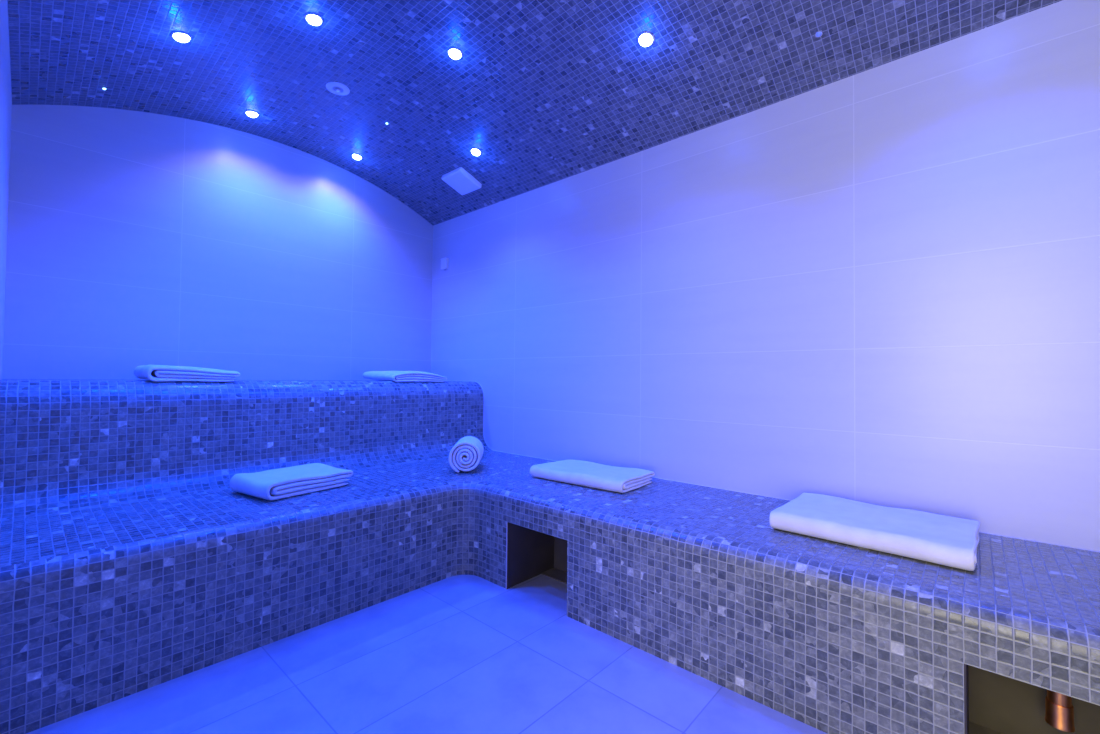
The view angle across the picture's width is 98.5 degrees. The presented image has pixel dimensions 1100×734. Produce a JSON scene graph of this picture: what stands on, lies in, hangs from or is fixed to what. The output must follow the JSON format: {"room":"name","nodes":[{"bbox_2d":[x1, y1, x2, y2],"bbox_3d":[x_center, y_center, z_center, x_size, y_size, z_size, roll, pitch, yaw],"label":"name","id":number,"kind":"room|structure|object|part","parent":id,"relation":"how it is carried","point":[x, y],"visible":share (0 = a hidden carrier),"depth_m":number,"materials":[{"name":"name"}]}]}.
{"room":"spa","nodes":[
{"label":"spa","id":0,"kind":"room"},
{"bbox_2d":[0,0,11,379],"bbox_3d":[-1.091,-0.139,0.813,4.340,2.292,0.120,-1,-2,42],"label":"wall","id":1,"kind":"structure","parent":0,"point":[5,74],"depth_m":1.82,"materials":[{"name":"white tile"}]},
{"bbox_2d":[2,105,432,379],"bbox_3d":[-1.830,-0.223,3.146,0.120,2.508,2.350,-1,-2,42],"label":"wall","id":2,"kind":"structure","parent":0,"point":[135,238],"depth_m":2.78,"materials":[{"name":"white tile"}]},
{"bbox_2d":[26,574,826,733],"bbox_3d":[-0.701,1.049,1.144,4.220,0.100,3.750,-1,-2,42],"label":"floor","id":3,"kind":"structure","parent":0,"point":[458,654],"depth_m":1.51,"materials":[{"name":"grey tile"}]},
{"bbox_2d":[0,379,1099,733],"bbox_3d":[-0.271,0.542,1.716,4.097,0.948,2.348,-1,-2,42],"label":"tiled bench","id":4,"kind":"object","parent":3,"relation":"on","point":[131,562],"visible":0.99,"depth_m":1.66,"materials":[{"name":"tile"}]},
{"bbox_2d":[134,365,240,381],"bbox_3d":[-1.838,0.033,2.400,0.387,0.080,0.373,-1,-2,42],"label":"folded towel","id":5,"kind":"object","parent":4,"relation":"on","point":[149,372],"visible":1,"depth_m":2.25,"materials":[{"name":"white fabric"}]},
{"bbox_3d":[-1.574,0.083,2.905,0.575,0.001,2.347,-1,-2,42],"label":"seat","id":6,"kind":"part","parent":4,"relation":"part of","materials":[{"name":"tile"}]},
{"bbox_2d":[229,463,352,500],"bbox_3d":[-1.194,0.525,2.212,0.322,0.083,0.419,0,-1,31],"label":"folded towel","id":7,"kind":"object","parent":4,"relation":"on","point":[276,484],"visible":1,"depth_m":2.11,"materials":[{"name":"white fabric"}]},
{"bbox_2d":[362,371,446,381],"bbox_3d":[-1.021,0.065,3.335,0.428,0.075,0.422,-1,-2,42],"label":"folded towel","id":8,"kind":"object","parent":4,"relation":"on","point":[397,376],"visible":1,"depth_m":3.18,"materials":[{"name":"white fabric"}]},
{"bbox_2d":[449,436,483,472],"bbox_3d":[-0.478,0.498,2.731,0.175,0.170,0.282,1,-1,-4],"label":"rolled towel","id":9,"kind":"object","parent":4,"relation":"on","point":[467,453],"visible":1,"depth_m":2.60,"materials":[{"name":"white fabric"}]},
{"bbox_3d":[-0.200,0.874,2.200,0.004,0.309,0.008,-1,-2,42],"label":"edge trim","id":10,"kind":"part","parent":4,"relation":"part of","materials":[{"name":"silver metal"}]},
{"bbox_3d":[0.035,0.564,1.439,3.272,0.001,2.347,-1,-2,42],"label":"seat","id":11,"kind":"part","parent":4,"relation":"part of","materials":[{"name":"tile"}]},
{"bbox_2d":[530,460,653,492],"bbox_3d":[0.213,0.556,2.465,0.570,0.063,0.336,0,-2,39],"label":"folded towel","id":12,"kind":"object","parent":4,"relation":"on","point":[578,472],"visible":1,"depth_m":2.37,"materials":[{"name":"white fabric"}]},
{"bbox_2d":[769,493,979,570],"bbox_3d":[1.112,0.544,1.639,0.550,0.069,0.417,-1,-2,44],"label":"folded towel","id":13,"kind":"object","parent":4,"relation":"on","point":[950,541],"visible":1,"depth_m":1.54,"materials":[{"name":"white fabric"}]},
{"bbox_2d":[1045,690,1074,731],"bbox_3d":[1.280,0.805,1.191,0.052,0.184,0.052,-1,-2,42],"label":"copper pipe","id":14,"kind":"object","parent":4,"relation":"attached to","point":[1059,709],"visible":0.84,"depth_m":1.17,"materials":[{"name":"orange metal"}]},
{"bbox_2d":[7,0,1061,225],"bbox_3d":[-0.250,-1.403,1.759,4.100,0.336,2.350,-1,-2,42],"label":"ceiling","id":15,"kind":"structure","parent":0,"point":[547,91],"depth_m":2.19,"materials":[{"name":"tile"}]},
{"bbox_2d":[170,31,191,42],"bbox_3d":[-1.576,-1.409,2.024,0.074,0.032,0.076,2,-2,-42],"label":"recessed light","id":16,"kind":"object","parent":15,"relation":"in","point":[180,36],"visible":1,"depth_m":2.01,"materials":[{"name":"glass"}]},
{"bbox_2d":[244,110,259,117],"bbox_3d":[-1.729,-1.465,2.749,0.076,0.025,0.076,0,-2,36],"label":"recessed light","id":17,"kind":"object","parent":15,"relation":"in","point":[250,113],"visible":1,"depth_m":2.73,"materials":[{"name":"glass"}]},
{"bbox_2d":[304,12,323,25],"bbox_3d":[-1.000,-1.468,2.006,0.076,0.026,0.076,2,-2,-42],"label":"recessed light","id":18,"kind":"object","parent":15,"relation":"in","point":[314,19],"visible":1,"depth_m":1.99,"materials":[{"name":"glass"}]},
{"bbox_2d":[326,82,349,94],"bbox_3d":[-1.130,-1.476,2.524,0.118,0.017,0.118,-1,-1,42],"label":"ceiling nozzle","id":19,"kind":"structure","parent":15,"relation":"attached to","point":[336,88],"depth_m":2.51,"materials":[{"name":"white plastic"}]},
{"bbox_2d":[351,153,362,159],"bbox_3d":[-1.321,-1.436,3.243,0.076,0.027,0.076,0,-2,36],"label":"recessed light","id":20,"kind":"object","parent":15,"relation":"in","point":[356,156],"visible":1,"depth_m":3.23,"materials":[{"name":"glass"}]},
{"bbox_2d":[447,47,462,59],"bbox_3d":[-0.446,-1.466,2.224,0.076,0.025,0.076,2,-2,-42],"label":"recessed light","id":21,"kind":"object","parent":15,"relation":"in","point":[455,53],"visible":1,"depth_m":2.21,"materials":[{"name":"glass"}]},
{"bbox_2d":[441,167,481,194],"bbox_3d":[-0.617,-1.296,3.310,0.218,0.098,0.196,-1,-2,42],"label":"ceiling box","id":22,"kind":"object","parent":15,"relation":"attached to","point":[459,179],"visible":1,"depth_m":3.28,"materials":[{"name":"white plastic"}]},
{"bbox_2d":[470,147,481,155],"bbox_3d":[-0.467,-1.355,2.989,0.074,0.034,0.076,2,-2,-43],"label":"recessed light","id":23,"kind":"object","parent":15,"relation":"in","point":[475,151],"visible":1,"depth_m":2.97,"materials":[{"name":"glass"}]},
{"bbox_2d":[637,31,654,46],"bbox_3d":[0.411,-1.398,2.029,0.075,0.032,0.076,2,-2,-42],"label":"recessed light","id":24,"kind":"object","parent":15,"relation":"in","point":[646,38],"visible":1,"depth_m":2.01,"materials":[{"name":"glass"}]},
{"bbox_2d":[815,30,822,36],"bbox_3d":[1.057,-1.307,1.862,0.026,0.015,0.028,2,-2,-37],"label":"recessed light","id":25,"kind":"object","parent":15,"relation":"in","point":[818,33],"visible":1,"depth_m":1.86,"materials":[{"name":"blue glass"}]},
{"bbox_2d":[431,0,1099,551],"bbox_3d":[0.563,-0.080,2.647,4.340,2.292,0.120,-1,-2,42],"label":"wall","id":26,"kind":"structure","parent":0,"point":[880,285],"depth_m":1.98,"materials":[{"name":"white tile"}]},
{"bbox_2d":[441,257,448,270],"bbox_3d":[-0.856,-0.834,3.849,0.071,0.098,0.032,-1,-2,42],"label":"wall sensor","id":27,"kind":"object","parent":26,"relation":"attached to","point":[444,261],"visible":1,"depth_m":3.83,"materials":[{"name":"white plastic"}]}
]}

